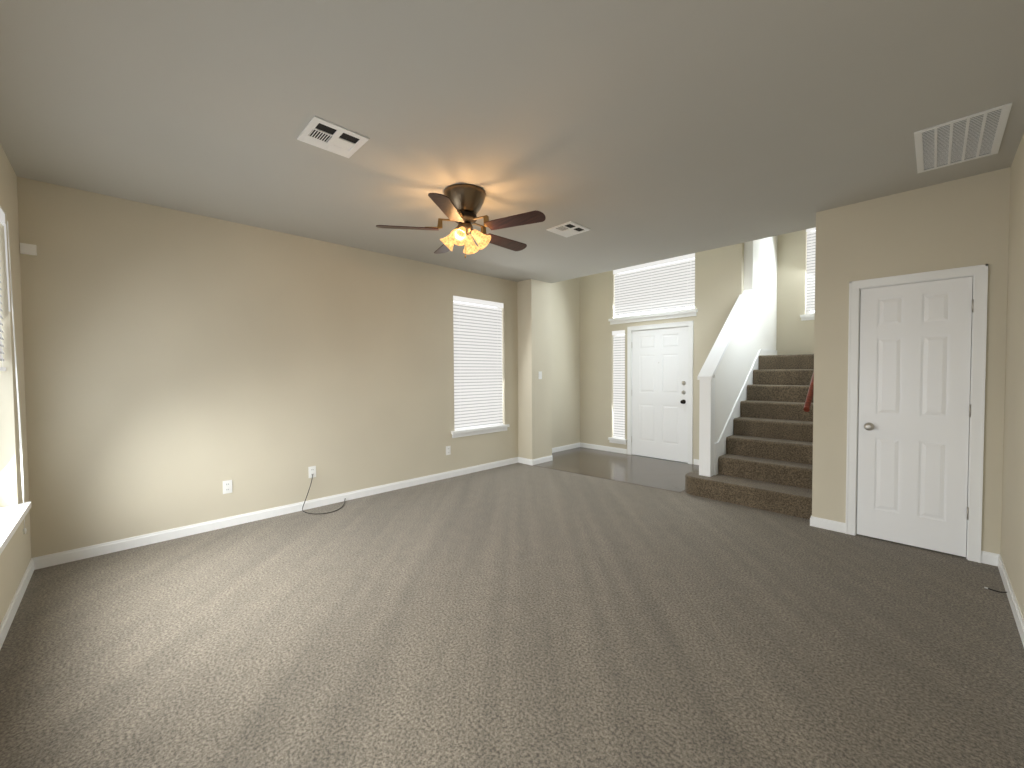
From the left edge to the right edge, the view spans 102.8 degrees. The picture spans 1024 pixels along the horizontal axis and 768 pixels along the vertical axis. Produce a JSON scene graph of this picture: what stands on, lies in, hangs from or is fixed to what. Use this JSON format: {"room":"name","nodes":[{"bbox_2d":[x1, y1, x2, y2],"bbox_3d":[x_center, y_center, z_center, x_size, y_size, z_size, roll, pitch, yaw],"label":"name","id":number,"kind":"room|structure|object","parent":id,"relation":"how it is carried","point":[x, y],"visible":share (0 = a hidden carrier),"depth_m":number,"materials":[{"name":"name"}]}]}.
{"room":"empty living room","nodes":[
{"label":"empty living room","id":0,"kind":"room"},
{"bbox_2d":[0,144,30,623],"bbox_3d":[-1.802,-0.175,1.085,0.150,3.050,4.746,-2,2,-44],"label":"wall","id":1,"kind":"structure","parent":0,"point":[15,557],"depth_m":2.53,"materials":[{"name":"paint"}]},
{"bbox_2d":[0,208,10,370],"bbox_3d":[-2.471,-0.544,1.833,0.074,0.956,1.822,-2,2,-44],"label":"window blind","id":2,"kind":"object","parent":1,"relation":"attached to","point":[2,218],"visible":1,"depth_m":2.46,"materials":[{"name":"grey plastic"}]},
{"bbox_2d":[7,221,23,502],"bbox_3d":[-3.021,-0.120,2.486,0.021,1.721,0.041,-2,2,-44],"label":"window frame","id":3,"kind":"structure","parent":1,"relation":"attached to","point":[15,361],"depth_m":2.48,"materials":[{"name":"white plastic"}]},
{"bbox_2d":[0,501,30,554],"bbox_3d":[-1.739,0.828,1.130,0.145,0.091,4.000,-2,2,-44],"label":"sill","id":4,"kind":"structure","parent":1,"relation":"attached to","point":[12,518],"depth_m":2.30,"materials":[{"name":"white wood"}]},
{"bbox_2d":[8,226,23,496],"bbox_3d":[-3.036,-0.120,2.502,0.021,1.720,0.026,-2,2,-44],"label":"blind","id":5,"kind":"object","parent":1,"relation":"attached to","point":[17,376],"visible":0.98,"depth_m":2.50,"materials":[{"name":"white plastic"}]},
{"bbox_2d":[0,557,39,649],"bbox_3d":[-1.733,1.305,1.180,0.012,0.085,4.710,-2,2,-44],"label":"baseboard","id":6,"kind":"structure","parent":1,"relation":"attached to","point":[5,625],"depth_m":2.40,"materials":[{"name":"white wood"}]},
{"bbox_2d":[17,177,517,557],"bbox_3d":[-1.761,-0.269,4.530,5.000,3.050,0.150,-2,2,-44],"label":"wall","id":7,"kind":"structure","parent":0,"point":[180,367],"depth_m":3.60,"materials":[{"name":"paint"}]},
{"bbox_2d":[20,243,36,255],"bbox_3d":[-3.365,-0.938,2.843,0.074,0.070,0.024,-2,2,-44],"label":"sensor","id":8,"kind":"object","parent":7,"relation":"attached to","point":[29,249],"visible":0.96,"depth_m":2.84,"materials":[{"name":"white plastic"}]},
{"bbox_2d":[223,480,231,493],"bbox_3d":[-2.557,0.925,3.673,0.070,0.115,0.010,-2,2,-44],"label":"electrical outlet","id":9,"kind":"object","parent":7,"relation":"attached to","point":[227,486],"visible":1,"depth_m":3.67,"materials":[{"name":"white plastic"}]},
{"bbox_2d":[36,457,519,568],"bbox_3d":[-1.641,1.213,4.564,4.850,0.085,0.012,-2,2,-44],"label":"baseboard","id":10,"kind":"structure","parent":7,"relation":"attached to","point":[58,558],"depth_m":3.72,"materials":[{"name":"white wood"}]},
{"bbox_2d":[308,466,315,477],"bbox_3d":[-2.039,0.898,4.173,0.070,0.115,0.010,-2,2,-44],"label":"electrical outlet","id":11,"kind":"object","parent":7,"relation":"attached to","point":[311,470],"visible":1,"depth_m":4.17,"materials":[{"name":"white plastic"}]},
{"bbox_2d":[302,474,345,513],"bbox_3d":[-1.862,1.094,4.147,0.447,0.346,0.281,-2,2,-44],"label":"cord","id":12,"kind":"object","parent":11,"relation":"attached to","point":[320,513],"visible":0.92,"depth_m":4.10,"materials":[{"name":"black plastic"}]},
{"bbox_2d":[446,446,450,454],"bbox_3d":[-0.832,0.869,5.341,0.070,0.115,0.010,-2,2,-44],"label":"electrical outlet","id":13,"kind":"object","parent":7,"relation":"attached to","point":[448,450],"visible":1,"depth_m":5.34,"materials":[{"name":"white plastic"}]},
{"bbox_2d":[453,301,497,428],"bbox_3d":[-0.527,-0.281,5.793,0.910,1.790,0.050,-2,2,-44],"label":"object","id":14,"kind":"structure","parent":7,"relation":"in","point":[480,305],"depth_m":5.79,"materials":[{"name":"white"}]},
{"bbox_2d":[453,296,503,429],"bbox_3d":[-0.460,-0.281,5.723,0.902,1.786,0.074,-2,2,-44],"label":"window blind","id":15,"kind":"object","parent":14,"relation":"attached to","point":[478,378],"visible":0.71,"depth_m":5.71,"materials":[{"name":"grey plastic"}]},
{"bbox_2d":[451,424,509,437],"bbox_3d":[-0.451,0.655,5.746,1.020,0.091,0.140,-2,2,-44],"label":"sill","id":16,"kind":"structure","parent":7,"relation":"attached to","point":[475,431],"depth_m":5.67,"materials":[{"name":"white wood"}]},
{"bbox_2d":[0,455,1023,767],"bbox_3d":[1.048,1.285,3.943,8.650,0.060,5.646,-2,2,-44],"label":"floor","id":17,"kind":"structure","parent":0,"point":[518,615],"depth_m":2.06,"materials":[{"name":"grey carpet"}]},
{"bbox_2d":[528,455,552,465],"bbox_3d":[0.465,1.155,6.197,0.474,0.085,0.012,-2,2,-44],"label":"baseboard","id":18,"kind":"structure","parent":17,"relation":"on","point":[548,458],"depth_m":6.15,"materials":[{"name":"white wood"}]},
{"bbox_2d":[685,354,813,519],"bbox_3d":[3.347,0.413,5.145,2.826,1.589,1.249,-2,2,-44],"label":"stairs","id":19,"kind":"structure","parent":17,"relation":"on","point":[765,461],"depth_m":4.56,"materials":[{"name":"carpet"}]},
{"bbox_2d":[0,0,1023,282],"bbox_3d":[0.059,-1.608,2.926,5.450,0.309,5.146,-2,2,-44],"label":"ceiling","id":20,"kind":"structure","parent":0,"point":[632,132],"depth_m":2.13,"materials":[{"name":"paint"}]},
{"bbox_2d":[297,116,368,157],"bbox_3d":[-1.041,-1.425,2.379,0.302,0.012,0.292,-2,2,-44],"label":"ceiling vent","id":21,"kind":"object","parent":20,"relation":"in","point":[319,132],"visible":1,"depth_m":2.37,"materials":[{"name":"white"}]},
{"bbox_2d":[376,183,545,257],"bbox_3d":[-0.323,-1.210,3.157,1.207,0.495,1.254,-2,2,-44],"label":"ceiling fan","id":22,"kind":"object","parent":20,"relation":"hanging from","point":[461,204],"visible":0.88,"depth_m":3.00,"materials":[{"name":"brown wood"}]},
{"bbox_2d":[440,227,490,253],"bbox_3d":[-0.357,-1.098,3.122,0.333,0.152,0.333,-1,2,-34],"label":"shade","id":23,"kind":"object","parent":22,"relation":"attached to","point":[458,237],"visible":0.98,"depth_m":3.09,"materials":[{"name":"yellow glass"}]},
{"bbox_2d":[546,221,590,236],"bbox_3d":[0.541,-1.477,3.917,0.312,0.012,0.295,-2,2,-44],"label":"ceiling vent","id":24,"kind":"object","parent":20,"relation":"in","point":[569,229],"visible":1,"depth_m":3.90,"materials":[{"name":"white metal"}]},
{"bbox_2d":[914,103,1011,173],"bbox_3d":[2.692,-1.454,2.467,0.690,0.008,0.360,-2,2,-44],"label":"ceiling vent","id":25,"kind":"object","parent":20,"relation":"in","point":[969,137],"visible":1,"depth_m":2.42,"materials":[{"name":"white metal"}]},
{"bbox_2d":[517,279,551,459],"bbox_3d":[0.265,-0.176,6.359,0.450,2.741,0.540,-2,2,-44],"label":"pillar","id":26,"kind":"structure","parent":0,"point":[534,358],"depth_m":6.13,"materials":[{"name":"paint"}]},
{"bbox_2d":[538,371,541,378],"bbox_3d":[0.425,-0.131,6.130,0.070,0.115,0.014,-2,2,-44],"label":"light switch","id":27,"kind":"object","parent":26,"relation":"attached to","point":[539,374],"visible":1,"depth_m":6.12,"materials":[{"name":"white plastic"}]},
{"bbox_2d":[551,277,579,447],"bbox_3d":[0.785,-1.630,7.103,1.400,5.600,0.150,-2,2,-44],"label":"wall","id":28,"kind":"structure","parent":0,"point":[565,306],"depth_m":7.18,"materials":[{"name":"paint"}]},
{"bbox_2d":[552,442,579,452],"bbox_3d":[0.805,1.129,7.068,1.250,0.085,0.012,-2,2,-44],"label":"baseboard","id":29,"kind":"structure","parent":28,"relation":"attached to","point":[576,445],"depth_m":7.20,"materials":[{"name":"white wood"}]},
{"bbox_2d":[533,447,698,491],"bbox_3d":[1.571,1.195,5.954,1.700,0.004,2.680,-2,2,-44],"label":"floor","id":30,"kind":"structure","parent":0,"point":[649,472],"depth_m":5.86,"materials":[{"name":"beige tile"}]},
{"bbox_2d":[580,243,743,459],"bbox_3d":[2.218,-1.623,6.521,0.150,5.600,2.680,-2,2,-44],"label":"wall","id":31,"kind":"structure","parent":0,"point":[719,280],"depth_m":6.96,"materials":[{"name":"paint"}]},
{"bbox_2d":[580,442,626,453],"bbox_3d":[1.590,1.122,7.146,0.012,0.085,0.932,-2,2,-44],"label":"baseboard","id":32,"kind":"structure","parent":31,"relation":"attached to","point":[592,446],"depth_m":7.12,"materials":[{"name":"white wood"}]},
{"bbox_2d":[608,437,626,444],"bbox_3d":[1.818,0.966,6.953,0.135,0.086,0.340,-2,2,-44],"label":"sill","id":33,"kind":"structure","parent":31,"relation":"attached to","point":[617,440],"depth_m":6.92,"materials":[{"name":"white wood"}]},
{"bbox_2d":[612,330,624,438],"bbox_3d":[1.816,0.012,6.924,0.074,1.826,0.246,-2,2,-44],"label":"blinds","id":34,"kind":"object","parent":31,"relation":"attached to","point":[619,385],"visible":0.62,"depth_m":6.93,"materials":[{"name":"grey plastic"}]},
{"bbox_2d":[608,309,697,324],"bbox_3d":[2.203,-1.050,6.484,0.140,0.096,1.470,-2,2,-44],"label":"sill","id":35,"kind":"structure","parent":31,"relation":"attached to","point":[665,315],"depth_m":6.38,"materials":[{"name":"white wood"}]},
{"bbox_2d":[613,253,694,317],"bbox_3d":[2.209,-1.509,6.466,0.074,0.826,1.362,-2,2,-44],"label":"window blind","id":36,"kind":"object","parent":31,"relation":"attached to","point":[671,285],"visible":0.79,"depth_m":6.41,"materials":[{"name":"grey plastic"}]},
{"bbox_2d":[616,258,694,316],"bbox_3d":[2.279,-1.509,6.534,0.050,0.830,1.370,-2,2,-44],"label":"transom","id":37,"kind":"object","parent":31,"relation":"in","point":[666,310],"visible":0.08,"depth_m":6.50,"materials":[{"name":"white"}]},
{"bbox_2d":[631,326,687,462],"bbox_3d":[2.288,0.154,6.395,0.104,2.028,0.924,-2,2,-44],"label":"front door","id":38,"kind":"structure","parent":31,"relation":"in","point":[659,392],"depth_m":6.38,"materials":[{"name":"white wood"}]},
{"bbox_2d":[627,321,693,463],"bbox_3d":[2.340,0.121,6.438,0.171,2.116,1.067,-2,2,-44],"label":"door frame","id":39,"kind":"structure","parent":31,"relation":"attached to","point":[689,324],"depth_m":6.22,"materials":[{"name":"white wood"}]},
{"bbox_2d":[693,459,698,464],"bbox_3d":[2.879,1.150,5.813,0.012,0.085,0.581,-2,2,-44],"label":"baseboard","id":40,"kind":"structure","parent":31,"relation":"attached to","point":[696,461],"depth_m":5.99,"materials":[{"name":"white wood"}]},
{"bbox_2d":[713,235,777,442],"bbox_3d":[3.148,-1.601,5.480,2.560,5.600,0.110,-2,2,-44],"label":"wall","id":41,"kind":"structure","parent":0,"point":[760,266],"depth_m":5.52,"materials":[{"name":"paint"}]},
{"bbox_2d":[697,288,754,476],"bbox_3d":[2.671,-0.127,5.049,1.495,2.278,0.154,-2,2,-44],"label":"trim","id":42,"kind":"structure","parent":41,"relation":"attached to","point":[707,405],"depth_m":4.59,"materials":[{"name":"white wood"}]},
{"bbox_2d":[714,349,776,474],"bbox_3d":[3.202,0.255,5.484,2.556,1.490,0.014,-2,2,-44],"label":"trim","id":43,"kind":"structure","parent":41,"relation":"attached to","point":[720,445],"depth_m":5.05,"materials":[{"name":"white wood"}]},
{"bbox_2d":[776,230,814,354],"bbox_3d":[4.498,-1.625,6.033,0.150,5.600,1.393,-2,2,-44],"label":"wall","id":44,"kind":"structure","parent":0,"point":[794,334],"depth_m":6.19,"materials":[{"name":"paint"}]},
{"bbox_2d":[800,314,814,320],"bbox_3d":[4.558,-0.985,5.925,0.135,0.086,0.610,-2,2,-44],"label":"sill","id":45,"kind":"structure","parent":44,"relation":"attached to","point":[804,317],"depth_m":6.04,"materials":[{"name":"white wood"}]},
{"bbox_2d":[806,227,815,313],"bbox_3d":[4.554,-1.674,5.906,0.074,1.296,0.506,-2,2,-44],"label":"blinds","id":46,"kind":"object","parent":44,"relation":"attached to","point":[810,276],"visible":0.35,"depth_m":6.05,"materials":[{"name":"grey plastic"}]},
{"bbox_2d":[812,167,1010,553],"bbox_3d":[3.057,-0.110,3.232,0.115,2.741,1.073,-2,2,-44],"label":"wall","id":47,"kind":"structure","parent":0,"point":[962,222],"depth_m":3.15,"materials":[{"name":"paint"}]},
{"bbox_2d":[857,276,973,556],"bbox_3d":[3.065,0.241,3.140,0.095,2.021,0.618,-2,2,-44],"label":"closet door","id":48,"kind":"structure","parent":47,"relation":"in","point":[914,400],"depth_m":3.13,"materials":[{"name":"white wood"}]},
{"bbox_2d":[845,264,987,562],"bbox_3d":[3.102,0.210,3.182,0.136,2.103,0.749,-2,2,-44],"label":"trim","id":49,"kind":"structure","parent":47,"relation":"attached to","point":[979,273],"depth_m":2.93,"materials":[{"name":"white wood"}]},
{"bbox_2d":[1001,133,1023,617],"bbox_3d":[2.038,-0.208,1.393,6.100,3.050,0.150,-2,2,-44],"label":"wall","id":50,"kind":"structure","parent":0,"point":[1012,537],"depth_m":2.46,"materials":[{"name":"paint"}]},
{"bbox_2d":[992,553,1023,646],"bbox_3d":[1.649,1.284,1.163,4.850,0.085,0.016,-2,2,-44],"label":"baseboard","id":51,"kind":"structure","parent":50,"relation":"attached to","point":[997,560],"depth_m":2.39,"materials":[{"name":"white wood"}]},
{"bbox_3d":[3.793,-1.581,4.580,2.885,5.600,0.115,-2,2,-44],"label":"wall","id":52,"kind":"structure","parent":0,"visible":0},
{"bbox_2d":[803,371,813,411],"bbox_3d":[3.410,-0.567,4.380,1.997,1.604,0.099,-2,2,-44],"label":"handrail","id":53,"kind":"object","parent":52,"relation":"attached to","point":[808,401],"depth_m":3.81,"materials":[{"name":"brown wood"}]}
]}

